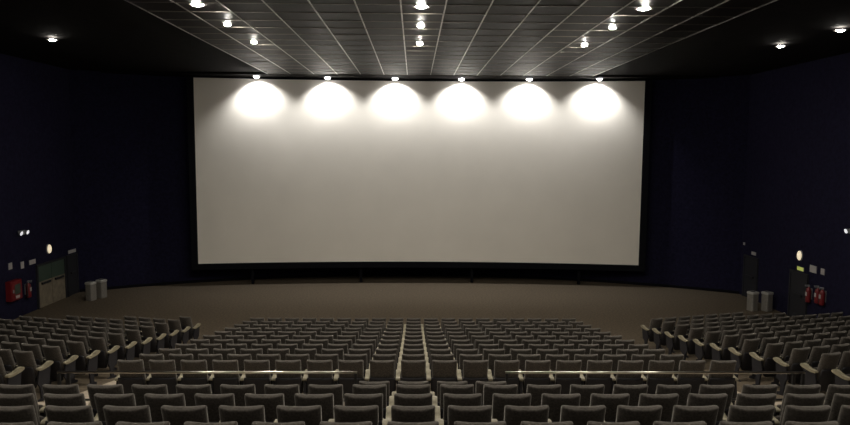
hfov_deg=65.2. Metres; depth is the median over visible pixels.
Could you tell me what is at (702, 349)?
chair
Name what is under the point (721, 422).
chair
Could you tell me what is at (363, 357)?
chair
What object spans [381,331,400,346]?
chair
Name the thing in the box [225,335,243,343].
chair
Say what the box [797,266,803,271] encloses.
exit sign
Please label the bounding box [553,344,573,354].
chair
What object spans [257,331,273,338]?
chair
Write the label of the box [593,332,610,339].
chair
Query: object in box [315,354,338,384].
chair
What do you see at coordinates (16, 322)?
chair
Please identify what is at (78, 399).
chair
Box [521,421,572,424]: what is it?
chair
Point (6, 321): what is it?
chair
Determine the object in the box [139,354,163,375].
chair
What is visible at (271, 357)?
chair
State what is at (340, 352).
chair
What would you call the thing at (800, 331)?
chair
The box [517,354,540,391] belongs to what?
chair
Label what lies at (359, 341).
chair
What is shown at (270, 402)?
chair
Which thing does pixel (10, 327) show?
chair
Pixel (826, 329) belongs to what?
chair
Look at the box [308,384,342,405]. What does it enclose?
chair
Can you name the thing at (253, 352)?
chair
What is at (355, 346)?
chair
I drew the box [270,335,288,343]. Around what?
chair
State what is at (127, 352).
chair
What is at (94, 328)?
chair
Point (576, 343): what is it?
chair
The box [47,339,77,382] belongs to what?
chair
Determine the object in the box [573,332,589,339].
chair
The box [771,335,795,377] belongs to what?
chair
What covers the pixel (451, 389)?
chair
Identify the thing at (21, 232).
lamp
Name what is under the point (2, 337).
chair
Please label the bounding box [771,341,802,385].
chair
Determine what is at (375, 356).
chair
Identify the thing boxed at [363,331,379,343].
chair
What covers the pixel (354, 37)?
ceiling
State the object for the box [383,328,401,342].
chair
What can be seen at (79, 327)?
chair
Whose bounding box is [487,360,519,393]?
chair
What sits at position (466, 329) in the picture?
chair
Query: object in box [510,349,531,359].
chair
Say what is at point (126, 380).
chair
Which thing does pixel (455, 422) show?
chair
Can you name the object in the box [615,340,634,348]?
chair
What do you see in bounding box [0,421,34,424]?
chair
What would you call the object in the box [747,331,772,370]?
chair
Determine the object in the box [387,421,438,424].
chair
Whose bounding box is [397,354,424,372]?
chair
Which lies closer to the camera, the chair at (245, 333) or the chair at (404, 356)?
the chair at (404, 356)
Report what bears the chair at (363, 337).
on the floor
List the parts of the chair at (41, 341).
backrest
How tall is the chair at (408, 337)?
1.044 m
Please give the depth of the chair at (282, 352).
13.04 m
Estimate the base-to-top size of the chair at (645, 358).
1.044 m
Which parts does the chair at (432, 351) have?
backrest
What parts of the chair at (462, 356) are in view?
backrest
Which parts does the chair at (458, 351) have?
backrest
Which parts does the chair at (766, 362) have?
armrest, backrest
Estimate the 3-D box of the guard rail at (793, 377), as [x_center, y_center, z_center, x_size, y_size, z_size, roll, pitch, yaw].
[3.415,2.845,9.905,4.520,0.983,0.100,0,5,-1]
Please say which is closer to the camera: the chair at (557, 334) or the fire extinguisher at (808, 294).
the chair at (557, 334)
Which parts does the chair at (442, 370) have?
armrest, backrest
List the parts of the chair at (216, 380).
backrest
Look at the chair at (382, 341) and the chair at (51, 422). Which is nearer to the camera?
the chair at (51, 422)
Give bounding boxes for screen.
[186,76,651,284]
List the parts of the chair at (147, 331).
backrest, armrest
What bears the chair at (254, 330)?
on the floor
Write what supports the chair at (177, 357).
on the floor
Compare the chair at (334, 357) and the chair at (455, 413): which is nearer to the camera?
the chair at (455, 413)
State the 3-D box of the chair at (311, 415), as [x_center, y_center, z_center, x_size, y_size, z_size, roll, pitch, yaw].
[-1.261,2.356,6.587,0.532,1.044,0.512,0,5,-1]
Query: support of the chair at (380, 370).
on the floor
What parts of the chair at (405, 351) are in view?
backrest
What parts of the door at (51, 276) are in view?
glass, kick plate, glass, kick plate, frame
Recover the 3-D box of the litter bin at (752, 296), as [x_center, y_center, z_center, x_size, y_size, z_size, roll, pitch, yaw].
[12.955,3.500,26.303,0.349,0.764,0.349,-2,6,-21]
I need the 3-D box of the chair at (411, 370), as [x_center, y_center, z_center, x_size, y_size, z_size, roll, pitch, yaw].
[-0.245,3.015,11.527,0.524,1.044,0.512,0,5,-1]
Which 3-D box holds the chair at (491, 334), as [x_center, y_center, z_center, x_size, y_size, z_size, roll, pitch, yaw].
[1.791,3.516,17.031,0.524,1.044,0.512,0,5,-1]
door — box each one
[35,256,67,308]
[66,253,79,296]
[742,254,758,296]
[787,269,808,319]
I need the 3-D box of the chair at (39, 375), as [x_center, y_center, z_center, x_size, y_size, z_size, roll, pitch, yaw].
[-7.509,3.112,12.747,0.490,1.044,0.512,2,6,14]
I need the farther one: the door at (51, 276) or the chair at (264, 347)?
the door at (51, 276)
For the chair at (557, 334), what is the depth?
16.79 m
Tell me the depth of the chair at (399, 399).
7.31 m
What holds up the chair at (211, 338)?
on the floor
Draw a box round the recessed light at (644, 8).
[635,6,652,10]
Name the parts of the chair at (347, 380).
armrest, backrest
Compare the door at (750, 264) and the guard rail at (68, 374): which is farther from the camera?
the door at (750, 264)
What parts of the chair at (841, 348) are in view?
backrest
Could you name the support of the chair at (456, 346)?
on the floor
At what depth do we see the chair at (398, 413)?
6.34 m
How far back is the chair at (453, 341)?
14.93 m
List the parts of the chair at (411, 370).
armrest, backrest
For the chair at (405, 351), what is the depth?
13.09 m
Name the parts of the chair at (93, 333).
backrest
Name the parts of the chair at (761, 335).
backrest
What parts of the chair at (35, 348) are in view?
backrest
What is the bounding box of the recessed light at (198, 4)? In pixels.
[188,2,206,6]
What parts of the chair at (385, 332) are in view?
backrest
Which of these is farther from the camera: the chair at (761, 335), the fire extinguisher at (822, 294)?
the fire extinguisher at (822, 294)
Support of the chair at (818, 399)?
on the floor
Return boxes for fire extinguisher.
[24,280,31,297]
[804,285,812,302]
[813,286,819,303]
[818,287,826,305]
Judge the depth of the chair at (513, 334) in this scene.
16.77 m
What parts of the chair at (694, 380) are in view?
backrest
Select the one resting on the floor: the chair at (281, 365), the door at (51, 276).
the chair at (281, 365)
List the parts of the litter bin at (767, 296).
lid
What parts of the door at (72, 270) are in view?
kick plate, frame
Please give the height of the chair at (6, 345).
1.044 m
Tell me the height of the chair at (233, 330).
1.044 m
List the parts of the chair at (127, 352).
backrest, armrest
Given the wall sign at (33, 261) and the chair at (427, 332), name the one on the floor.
the chair at (427, 332)
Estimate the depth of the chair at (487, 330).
17.68 m
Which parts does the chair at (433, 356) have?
backrest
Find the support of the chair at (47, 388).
on the floor
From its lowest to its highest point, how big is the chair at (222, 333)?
1.044 m
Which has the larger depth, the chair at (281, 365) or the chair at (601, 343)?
the chair at (601, 343)
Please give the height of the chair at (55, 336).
1.044 m
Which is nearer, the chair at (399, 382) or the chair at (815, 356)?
the chair at (399, 382)
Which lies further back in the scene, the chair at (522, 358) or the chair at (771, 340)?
the chair at (771, 340)
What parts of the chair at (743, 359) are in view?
armrest, backrest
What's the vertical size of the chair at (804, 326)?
1.044 m
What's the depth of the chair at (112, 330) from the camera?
17.14 m
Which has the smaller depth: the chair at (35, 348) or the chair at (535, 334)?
the chair at (35, 348)
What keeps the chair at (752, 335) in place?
on the floor
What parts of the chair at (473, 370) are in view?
armrest, backrest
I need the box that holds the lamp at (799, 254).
[797,250,802,260]
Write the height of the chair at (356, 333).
1.044 m
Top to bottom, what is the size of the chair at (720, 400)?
1.044 m
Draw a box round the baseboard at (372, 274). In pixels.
[79,273,738,293]
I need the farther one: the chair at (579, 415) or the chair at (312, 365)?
the chair at (312, 365)
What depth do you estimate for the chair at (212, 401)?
7.28 m
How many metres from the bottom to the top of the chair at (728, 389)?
1.044 m
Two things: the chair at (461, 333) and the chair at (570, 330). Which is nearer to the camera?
the chair at (461, 333)
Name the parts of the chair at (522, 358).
backrest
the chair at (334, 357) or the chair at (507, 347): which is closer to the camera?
the chair at (334, 357)
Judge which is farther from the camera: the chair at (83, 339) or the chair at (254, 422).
the chair at (83, 339)
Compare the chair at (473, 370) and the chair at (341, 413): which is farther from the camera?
the chair at (473, 370)
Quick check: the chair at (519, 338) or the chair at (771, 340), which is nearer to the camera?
the chair at (771, 340)
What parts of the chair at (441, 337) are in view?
backrest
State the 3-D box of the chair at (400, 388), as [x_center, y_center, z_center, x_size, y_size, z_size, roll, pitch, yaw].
[-0.198,2.659,8.541,0.532,1.044,0.512,0,5,-1]
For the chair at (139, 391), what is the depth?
8.22 m
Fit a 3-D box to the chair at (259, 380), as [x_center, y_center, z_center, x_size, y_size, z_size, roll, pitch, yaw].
[-2.904,3.003,11.484,0.524,1.044,0.512,0,5,-1]
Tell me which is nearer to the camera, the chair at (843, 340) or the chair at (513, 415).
the chair at (513, 415)
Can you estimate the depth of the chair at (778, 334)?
16.35 m
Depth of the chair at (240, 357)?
12.13 m
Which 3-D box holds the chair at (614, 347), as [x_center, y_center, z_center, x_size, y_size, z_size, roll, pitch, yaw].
[3.965,3.299,14.334,0.524,1.044,0.512,0,5,-1]
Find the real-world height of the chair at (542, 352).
1.044 m
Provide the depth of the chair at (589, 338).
15.88 m
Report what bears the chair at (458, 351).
on the floor
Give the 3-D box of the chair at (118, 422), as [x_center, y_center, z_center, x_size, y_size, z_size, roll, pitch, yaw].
[-2.340,2.202,5.601,0.532,1.044,0.512,0,5,-1]
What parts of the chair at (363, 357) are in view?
backrest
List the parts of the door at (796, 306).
frame, kick plate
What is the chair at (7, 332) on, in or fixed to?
on the floor
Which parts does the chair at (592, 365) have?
backrest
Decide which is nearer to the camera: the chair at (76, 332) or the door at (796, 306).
the chair at (76, 332)
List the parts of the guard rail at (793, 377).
rail, post, post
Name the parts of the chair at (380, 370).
armrest, backrest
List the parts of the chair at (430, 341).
backrest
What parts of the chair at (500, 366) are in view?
armrest, backrest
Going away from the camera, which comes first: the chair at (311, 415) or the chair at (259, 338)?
the chair at (311, 415)
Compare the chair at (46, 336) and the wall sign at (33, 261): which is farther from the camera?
the wall sign at (33, 261)
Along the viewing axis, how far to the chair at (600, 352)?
13.15 m
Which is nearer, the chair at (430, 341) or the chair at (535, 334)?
the chair at (430, 341)
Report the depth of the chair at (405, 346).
14.00 m
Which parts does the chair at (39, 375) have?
backrest, armrest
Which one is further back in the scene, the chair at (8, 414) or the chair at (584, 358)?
the chair at (584, 358)
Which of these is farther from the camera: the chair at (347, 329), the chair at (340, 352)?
the chair at (347, 329)
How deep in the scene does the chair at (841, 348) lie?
13.50 m
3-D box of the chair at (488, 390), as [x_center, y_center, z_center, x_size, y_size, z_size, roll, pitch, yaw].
[0.898,2.664,8.559,0.532,1.044,0.512,0,5,-1]
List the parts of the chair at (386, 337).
backrest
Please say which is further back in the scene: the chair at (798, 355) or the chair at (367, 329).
the chair at (367, 329)
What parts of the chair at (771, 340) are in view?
backrest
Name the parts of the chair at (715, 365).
backrest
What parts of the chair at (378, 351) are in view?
backrest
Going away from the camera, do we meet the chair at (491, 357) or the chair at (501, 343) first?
the chair at (491, 357)
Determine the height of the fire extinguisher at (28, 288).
0.630 m
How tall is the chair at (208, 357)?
1.044 m
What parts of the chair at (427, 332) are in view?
backrest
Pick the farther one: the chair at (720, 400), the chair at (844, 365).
the chair at (844, 365)
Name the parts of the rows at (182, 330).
armrest, backrest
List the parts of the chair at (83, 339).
backrest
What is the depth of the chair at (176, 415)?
6.30 m
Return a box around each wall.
[0,53,75,319]
[68,69,750,293]
[740,53,849,317]
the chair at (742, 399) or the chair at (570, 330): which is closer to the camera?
the chair at (742, 399)
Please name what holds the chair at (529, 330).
on the floor
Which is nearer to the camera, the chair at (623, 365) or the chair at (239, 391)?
the chair at (239, 391)
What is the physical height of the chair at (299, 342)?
1.044 m
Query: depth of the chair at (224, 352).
13.03 m
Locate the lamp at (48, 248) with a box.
[46,244,51,253]
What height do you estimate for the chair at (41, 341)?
1.044 m
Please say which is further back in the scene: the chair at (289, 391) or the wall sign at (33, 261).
the wall sign at (33, 261)
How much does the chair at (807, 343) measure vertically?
1.044 m
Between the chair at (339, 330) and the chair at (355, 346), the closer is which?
the chair at (355, 346)
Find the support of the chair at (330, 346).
on the floor
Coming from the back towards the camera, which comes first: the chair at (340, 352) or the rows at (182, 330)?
the rows at (182, 330)
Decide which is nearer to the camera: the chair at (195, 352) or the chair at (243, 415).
the chair at (243, 415)
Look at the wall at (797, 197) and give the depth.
24.79 m
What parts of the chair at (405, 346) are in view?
backrest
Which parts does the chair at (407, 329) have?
backrest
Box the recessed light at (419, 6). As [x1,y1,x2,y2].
[413,4,429,8]
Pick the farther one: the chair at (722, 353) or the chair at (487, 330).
the chair at (487, 330)
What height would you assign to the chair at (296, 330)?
1.044 m
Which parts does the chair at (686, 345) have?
armrest, backrest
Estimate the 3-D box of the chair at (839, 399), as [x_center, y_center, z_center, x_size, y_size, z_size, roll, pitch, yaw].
[4.750,2.532,7.654,0.532,1.044,0.512,0,5,-1]
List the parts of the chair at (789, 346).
backrest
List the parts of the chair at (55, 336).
backrest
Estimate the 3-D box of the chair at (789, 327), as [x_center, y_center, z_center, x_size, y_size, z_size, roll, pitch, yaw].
[9.654,3.472,17.783,0.490,1.044,0.512,-1,6,-16]
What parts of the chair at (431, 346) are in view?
backrest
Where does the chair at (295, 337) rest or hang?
on the floor
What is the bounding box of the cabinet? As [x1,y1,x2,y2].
[5,279,21,301]
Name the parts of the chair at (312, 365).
armrest, backrest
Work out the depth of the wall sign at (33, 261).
25.42 m
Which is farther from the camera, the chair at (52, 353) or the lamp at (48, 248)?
the lamp at (48, 248)
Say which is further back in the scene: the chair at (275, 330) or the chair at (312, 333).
the chair at (275, 330)
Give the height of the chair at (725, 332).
1.044 m
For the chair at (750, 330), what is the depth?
17.12 m
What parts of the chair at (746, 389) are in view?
backrest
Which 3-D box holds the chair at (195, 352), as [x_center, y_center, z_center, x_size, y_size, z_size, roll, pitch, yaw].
[-4.531,3.177,13.282,0.524,1.044,0.512,0,5,-1]
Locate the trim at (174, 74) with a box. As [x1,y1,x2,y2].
[101,71,718,79]
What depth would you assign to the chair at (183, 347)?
13.92 m
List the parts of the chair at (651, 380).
backrest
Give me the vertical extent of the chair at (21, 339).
1.044 m
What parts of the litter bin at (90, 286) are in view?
lid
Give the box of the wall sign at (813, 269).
[810,265,816,273]
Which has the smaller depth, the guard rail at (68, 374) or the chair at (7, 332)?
the guard rail at (68, 374)
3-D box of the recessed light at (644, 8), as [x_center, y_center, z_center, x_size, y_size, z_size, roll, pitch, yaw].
[4.973,-4.620,15.115,0.402,0.045,0.402,0,5,-1]
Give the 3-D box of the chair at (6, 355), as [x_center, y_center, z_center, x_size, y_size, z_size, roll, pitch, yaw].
[-7.994,3.098,12.868,0.490,1.044,0.512,2,6,14]
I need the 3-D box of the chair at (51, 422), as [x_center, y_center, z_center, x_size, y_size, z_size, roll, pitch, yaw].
[-2.888,2.200,5.592,0.532,1.044,0.512,0,5,-1]
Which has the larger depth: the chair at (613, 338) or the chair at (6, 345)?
the chair at (613, 338)
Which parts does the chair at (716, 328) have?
backrest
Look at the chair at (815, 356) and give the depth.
13.39 m
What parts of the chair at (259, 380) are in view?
backrest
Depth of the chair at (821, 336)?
15.58 m
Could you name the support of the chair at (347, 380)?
on the floor
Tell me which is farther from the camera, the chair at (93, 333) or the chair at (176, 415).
the chair at (93, 333)
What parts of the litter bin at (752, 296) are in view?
lid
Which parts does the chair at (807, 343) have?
backrest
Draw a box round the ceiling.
[0,0,849,75]
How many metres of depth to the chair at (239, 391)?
8.24 m
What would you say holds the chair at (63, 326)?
on the floor
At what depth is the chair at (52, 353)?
13.48 m
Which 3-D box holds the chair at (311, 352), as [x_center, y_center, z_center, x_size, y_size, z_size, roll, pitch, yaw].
[-2.403,3.187,13.317,0.524,1.044,0.512,0,5,-1]
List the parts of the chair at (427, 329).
backrest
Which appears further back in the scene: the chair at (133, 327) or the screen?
the screen
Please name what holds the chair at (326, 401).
on the floor
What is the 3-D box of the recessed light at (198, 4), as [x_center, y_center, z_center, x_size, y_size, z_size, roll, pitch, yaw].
[-5.115,-4.665,14.949,0.402,0.045,0.402,0,5,-1]
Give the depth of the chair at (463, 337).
15.83 m
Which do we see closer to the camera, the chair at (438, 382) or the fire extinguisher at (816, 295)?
the chair at (438, 382)
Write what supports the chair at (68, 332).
on the floor
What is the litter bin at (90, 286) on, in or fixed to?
on the floor
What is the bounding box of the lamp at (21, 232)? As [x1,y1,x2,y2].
[18,230,28,235]
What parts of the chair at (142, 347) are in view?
backrest, armrest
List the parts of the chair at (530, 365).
armrest, backrest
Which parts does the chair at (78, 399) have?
armrest, backrest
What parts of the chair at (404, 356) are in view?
backrest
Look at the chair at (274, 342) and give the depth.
14.86 m
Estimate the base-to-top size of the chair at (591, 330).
1.044 m
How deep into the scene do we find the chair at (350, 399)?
7.30 m
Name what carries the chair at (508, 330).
on the floor
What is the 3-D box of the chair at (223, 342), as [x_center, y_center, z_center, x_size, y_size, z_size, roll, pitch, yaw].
[-4.561,3.341,15.105,0.524,1.044,0.512,0,5,-1]
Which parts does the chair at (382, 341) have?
backrest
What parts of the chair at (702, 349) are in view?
armrest, backrest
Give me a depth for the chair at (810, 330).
16.62 m
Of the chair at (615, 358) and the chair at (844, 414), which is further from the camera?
the chair at (615, 358)
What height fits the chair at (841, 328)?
1.044 m
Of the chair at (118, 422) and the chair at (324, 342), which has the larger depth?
the chair at (324, 342)
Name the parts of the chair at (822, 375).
armrest, backrest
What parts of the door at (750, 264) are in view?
frame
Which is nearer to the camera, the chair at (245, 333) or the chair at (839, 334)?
the chair at (839, 334)
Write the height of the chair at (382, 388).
1.044 m
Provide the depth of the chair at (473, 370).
11.32 m
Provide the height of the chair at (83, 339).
1.044 m
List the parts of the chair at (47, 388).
backrest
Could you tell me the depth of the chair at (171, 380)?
11.24 m
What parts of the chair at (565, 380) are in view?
armrest, backrest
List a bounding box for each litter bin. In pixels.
[85,281,96,300]
[95,279,106,297]
[746,291,758,311]
[761,291,773,311]
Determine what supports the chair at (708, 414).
on the floor
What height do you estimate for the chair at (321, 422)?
1.044 m
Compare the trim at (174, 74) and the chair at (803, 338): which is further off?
the trim at (174, 74)
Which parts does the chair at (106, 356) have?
backrest, armrest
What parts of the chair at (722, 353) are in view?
armrest, backrest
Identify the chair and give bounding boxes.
[0,318,12,328]
[0,323,5,334]
[0,329,15,341]
[0,335,8,348]
[0,349,17,371]
[0,357,24,384]
[0,384,42,415]
[0,393,44,424]
[0,405,37,424]
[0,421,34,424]
[1,341,20,362]
[7,324,22,335]
[9,335,27,350]
[13,320,27,330]
[13,350,53,401]
[17,330,33,343]
[21,343,50,383]
[23,325,38,337]
[28,321,42,331]
[28,337,52,381]
[34,332,50,345]
[39,327,54,338]
[39,384,79,416]
[40,393,85,424]
[42,345,78,384]
[44,322,58,333]
[45,405,94,422]
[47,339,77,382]
[47,421,102,424]
[52,333,77,374]
[56,328,71,340]
[60,323,74,334]
[66,340,99,385]
[70,335,97,376]
[73,329,97,368]
[76,325,90,335]
[87,384,123,416]
[88,336,119,378]
[90,331,116,370]
[92,326,109,342]
[94,393,135,424]
[103,405,151,424]
[108,327,127,344]
[108,332,136,359]
[114,360,147,393]
[115,421,169,424]
[125,324,142,339]
[125,329,152,357]
[131,384,167,405]
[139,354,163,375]
[140,325,165,353]
[144,393,185,422]
[146,360,178,393]
[158,348,181,359]
[161,405,208,424]
[169,354,192,375]
[175,343,196,353]
[176,384,211,405]
[177,360,209,384]
[184,421,237,424]
[186,348,208,359]
[190,339,209,348]
[194,393,234,422]
[198,354,221,375]
[201,343,221,353]
[203,335,221,343]
[209,360,240,393]
[213,348,235,359]
[214,331,231,338]
[214,339,233,348]
[219,405,264,424]
[220,384,255,405]
[225,327,240,334]
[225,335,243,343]
[226,343,246,353]
[227,354,250,375]
[236,331,252,338]
[238,339,256,348]
[240,348,262,359]
[240,360,272,393]
[245,327,260,334]
[245,393,284,422]
[248,335,265,343]
[252,344,272,353]
[252,421,304,424]
[256,354,279,375]
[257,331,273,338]
[261,339,280,348]
[264,384,298,405]
[265,327,280,334]
[267,348,289,359]
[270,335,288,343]
[271,360,303,393]
[273,405,321,424]
[277,344,297,353]
[278,331,294,339]
[285,327,301,334]
[285,339,304,348]
[286,354,308,391]
[293,335,310,343]
[294,393,333,421]
[295,348,316,359]
[299,331,316,338]
[302,344,322,353]
[302,360,333,393]
[305,328,321,334]
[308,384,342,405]
[309,339,327,348]
[315,335,332,343]
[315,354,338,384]
[320,421,371,424]
[321,331,337,338]
[322,348,343,359]
[325,328,341,334]
[328,344,347,353]
[328,405,377,424]
[333,339,351,353]
[333,360,363,398]
[338,335,355,348]
[342,331,358,343]
[343,354,366,403]
[344,393,383,424]
[345,328,361,338]
[349,348,369,368]
[352,384,386,418]
[353,344,372,359]
[357,339,375,353]
[359,381,389,405]
[360,335,377,348]
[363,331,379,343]
[365,360,394,395]
[366,328,381,339]
[369,354,395,389]
[372,349,396,382]
[375,344,397,362]
[377,339,398,357]
[379,335,399,351]
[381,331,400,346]
[382,405,434,424]
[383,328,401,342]
[386,393,432,420]
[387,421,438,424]
[389,384,429,405]
[392,381,427,395]
[396,360,425,383]
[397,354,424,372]
[398,349,423,378]
[399,344,423,356]
[400,339,422,351]
[401,335,421,346]
[402,328,421,338]
[402,331,421,342]
[422,328,441,342]
[423,331,442,346]
[423,335,444,352]
[423,339,446,357]
[424,344,448,377]
[425,349,450,369]
[426,354,453,390]
[426,360,456,395]
[430,381,466,405]
[432,384,473,418]
[435,393,481,424]
[436,405,491,424]
[445,328,461,339]
[445,331,463,343]
[447,335,466,348]
[449,339,469,353]
[451,344,473,359]
[454,349,477,381]
[454,421,505,424]
[456,354,482,377]
[457,360,487,393]
[465,328,480,338]
[468,331,484,343]
[471,335,488,348]
[475,339,493,353]
[476,381,505,405]
[479,344,498,353]
[483,349,504,359]
[483,384,517,405]
[485,328,500,334]
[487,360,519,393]
[488,354,511,376]
[489,331,505,339]
[491,405,548,424]
[492,393,530,420]
[493,335,510,343]
[498,339,516,348]
[504,344,523,353]
[505,328,520,335]
[510,331,526,339]
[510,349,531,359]
[516,335,533,343]
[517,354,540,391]
[518,360,550,393]
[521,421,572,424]
[522,339,540,348]
[525,328,540,335]
[527,384,560,405]
[529,344,548,354]
[531,331,547,339]
[536,349,558,359]
[538,335,555,343]
[541,393,580,421]
[545,328,560,335]
[545,339,563,348]
[546,354,568,376]
[548,405,605,424]
[549,360,581,393]
[552,332,568,339]
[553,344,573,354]
[560,335,577,343]
[563,349,584,360]
[565,328,580,335]
[568,339,587,348]
[570,384,604,405]
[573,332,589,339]
[574,354,597,375]
[578,344,598,354]
[580,360,612,393]
[582,335,599,343]
[584,328,600,335]
[587,421,639,424]
[590,349,611,360]
[590,393,629,421]
[592,339,610,348]
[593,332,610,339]
[603,344,623,354]
[603,354,626,376]
[604,335,621,343]
[604,405,661,424]
[610,360,643,393]
[613,384,647,405]
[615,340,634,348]
[616,349,638,360]
[628,344,648,354]
[631,354,654,375]
[638,393,678,421]
[641,360,674,393]
[643,349,664,360]
[653,421,706,424]
[656,384,690,405]
[660,354,683,375]
[671,405,718,424]
[672,360,705,393]
[678,327,703,359]
[687,393,727,424]
[693,331,720,359]
[696,326,719,360]
[698,384,734,416]
[702,360,737,404]
[709,334,738,360]
[718,329,736,346]
[719,421,772,424]
[722,393,776,424]
[727,405,774,421]
[728,338,759,381]
[731,384,777,416]
[736,333,756,350]
[737,328,752,344]
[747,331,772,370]
[749,337,777,378]
[749,342,783,384]
[754,327,768,338]
[770,325,784,336]
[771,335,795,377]
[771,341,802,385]
[772,393,824,424]
[773,347,810,395]
[774,330,789,342]
[774,384,820,415]
[781,405,830,424]
[785,324,799,335]
[785,421,838,424]
[790,329,805,341]
[796,334,812,347]
[796,339,820,383]
[800,352,840,390]
[801,323,814,333]
[806,345,829,367]
[807,327,821,339]
[813,332,829,345]
[816,322,829,332]
[821,337,838,352]
[822,326,837,337]
[823,384,849,405]
[825,343,849,391]
[828,393,849,420]
[830,320,844,331]
[830,331,846,344]
[834,351,849,384]
[837,405,849,424]
[838,325,849,336]
[839,337,849,350]
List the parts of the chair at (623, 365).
backrest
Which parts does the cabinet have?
door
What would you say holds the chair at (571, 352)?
on the floor
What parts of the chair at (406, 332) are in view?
backrest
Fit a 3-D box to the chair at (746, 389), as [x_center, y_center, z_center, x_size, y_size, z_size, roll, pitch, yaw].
[4.185,2.679,8.613,0.532,1.044,0.512,0,5,-1]
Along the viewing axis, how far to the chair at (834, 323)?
17.95 m
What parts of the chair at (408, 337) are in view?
backrest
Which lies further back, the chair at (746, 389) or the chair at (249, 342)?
the chair at (249, 342)
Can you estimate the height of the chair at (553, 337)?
1.044 m
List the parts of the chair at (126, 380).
backrest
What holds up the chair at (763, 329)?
on the floor
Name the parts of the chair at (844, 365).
backrest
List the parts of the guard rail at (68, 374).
post, post, rail, post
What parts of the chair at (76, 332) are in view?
backrest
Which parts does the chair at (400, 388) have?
armrest, backrest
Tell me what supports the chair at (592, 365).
on the floor
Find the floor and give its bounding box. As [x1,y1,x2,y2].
[12,276,826,405]
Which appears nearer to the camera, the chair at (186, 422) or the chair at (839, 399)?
the chair at (186, 422)
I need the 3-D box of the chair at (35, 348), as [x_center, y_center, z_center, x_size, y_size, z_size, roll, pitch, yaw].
[-7.979,3.185,13.770,0.490,1.044,0.512,2,6,14]
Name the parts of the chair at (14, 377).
backrest, armrest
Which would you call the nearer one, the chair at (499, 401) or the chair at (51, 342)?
the chair at (499, 401)
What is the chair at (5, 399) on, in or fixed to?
on the floor
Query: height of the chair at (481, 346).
1.044 m
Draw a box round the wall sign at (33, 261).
[29,259,35,264]
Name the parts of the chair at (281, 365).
armrest, backrest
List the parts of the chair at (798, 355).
armrest, backrest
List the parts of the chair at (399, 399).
armrest, backrest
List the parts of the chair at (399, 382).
backrest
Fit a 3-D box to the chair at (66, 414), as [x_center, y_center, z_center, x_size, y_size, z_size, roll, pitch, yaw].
[-3.453,2.346,6.551,0.532,1.044,0.512,0,5,-1]
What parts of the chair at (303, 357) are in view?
backrest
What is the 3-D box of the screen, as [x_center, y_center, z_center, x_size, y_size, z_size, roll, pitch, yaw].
[-0.236,-1.346,30.601,20.720,9.450,1.157,0,5,-1]
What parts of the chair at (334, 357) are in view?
backrest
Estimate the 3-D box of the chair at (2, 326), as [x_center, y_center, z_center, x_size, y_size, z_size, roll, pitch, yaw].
[-10.844,3.335,17.201,0.490,1.044,0.512,2,6,14]
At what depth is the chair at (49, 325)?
17.60 m
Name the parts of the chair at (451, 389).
armrest, backrest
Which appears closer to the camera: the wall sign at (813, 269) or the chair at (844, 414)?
the chair at (844, 414)
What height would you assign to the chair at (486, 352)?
1.044 m
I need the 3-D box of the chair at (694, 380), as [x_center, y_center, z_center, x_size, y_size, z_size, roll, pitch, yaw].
[4.543,3.036,11.606,0.524,1.044,0.512,0,5,-1]
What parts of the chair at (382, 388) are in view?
backrest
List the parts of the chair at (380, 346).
backrest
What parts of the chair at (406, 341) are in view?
backrest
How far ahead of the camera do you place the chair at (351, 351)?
13.08 m
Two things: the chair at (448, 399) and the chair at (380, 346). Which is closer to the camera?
the chair at (448, 399)
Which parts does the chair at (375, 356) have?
backrest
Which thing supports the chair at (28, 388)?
on the floor
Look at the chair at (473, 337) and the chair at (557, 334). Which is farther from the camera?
the chair at (557, 334)
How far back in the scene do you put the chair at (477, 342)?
14.93 m
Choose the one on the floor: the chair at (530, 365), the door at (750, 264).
the chair at (530, 365)
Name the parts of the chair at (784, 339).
backrest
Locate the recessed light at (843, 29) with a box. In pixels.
[833,28,847,31]
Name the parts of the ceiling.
panel, panel, panel, panel, panel, panel, panel, panel, panel, panel, panel, panel, panel, panel, panel, panel, panel, panel, panel, panel, panel, panel, panel, panel, panel, panel, panel, panel, panel, panel, panel, panel, panel, panel, panel, panel, panel, panel, panel, panel, panel, panel, panel, panel, panel, panel, panel, panel, panel, panel, panel, panel, panel, panel, panel, panel, panel, panel, panel, panel, panel, panel, panel, panel, panel, panel, panel, panel, panel, panel, panel, panel, panel, panel, panel, panel, panel, panel, panel, panel, panel, panel, panel, panel, panel, panel, panel, panel, panel, panel, panel, panel, panel, panel, panel, panel, panel, panel, panel, panel, panel, panel, panel, panel, panel, panel, panel, panel, panel, panel, panel, panel, panel, panel, panel, panel, panel, panel, panel, panel, panel, panel, panel, panel, panel, panel, panel, panel, panel, panel, panel, panel, panel, panel, panel, panel, panel, panel, panel, panel, panel, panel, panel, panel, panel, panel, panel, panel, panel, panel, panel, panel, panel, panel, panel, panel, panel, panel, panel, panel, panel, panel, panel, panel, panel, panel, panel, panel, panel, panel, panel, panel, panel, panel, panel, panel, panel, panel, panel, panel, panel, panel, panel, panel, panel, panel, panel, panel, panel, panel, panel, panel, panel, panel, panel, panel, panel, panel, panel, panel, panel, panel, panel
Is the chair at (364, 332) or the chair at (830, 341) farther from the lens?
the chair at (364, 332)
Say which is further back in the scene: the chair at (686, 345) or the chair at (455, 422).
the chair at (686, 345)
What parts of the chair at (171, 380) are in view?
backrest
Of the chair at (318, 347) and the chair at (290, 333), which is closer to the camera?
the chair at (318, 347)
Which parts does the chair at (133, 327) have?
backrest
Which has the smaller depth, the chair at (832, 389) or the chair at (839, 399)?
the chair at (839, 399)
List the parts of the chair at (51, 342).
backrest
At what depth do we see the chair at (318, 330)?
17.59 m
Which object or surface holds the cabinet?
attached to the wall at (37, 192)
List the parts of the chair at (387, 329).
backrest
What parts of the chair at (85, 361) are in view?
backrest, armrest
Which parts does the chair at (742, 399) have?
backrest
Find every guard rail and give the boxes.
[57,371,356,400]
[505,371,804,400]
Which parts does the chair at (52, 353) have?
backrest, armrest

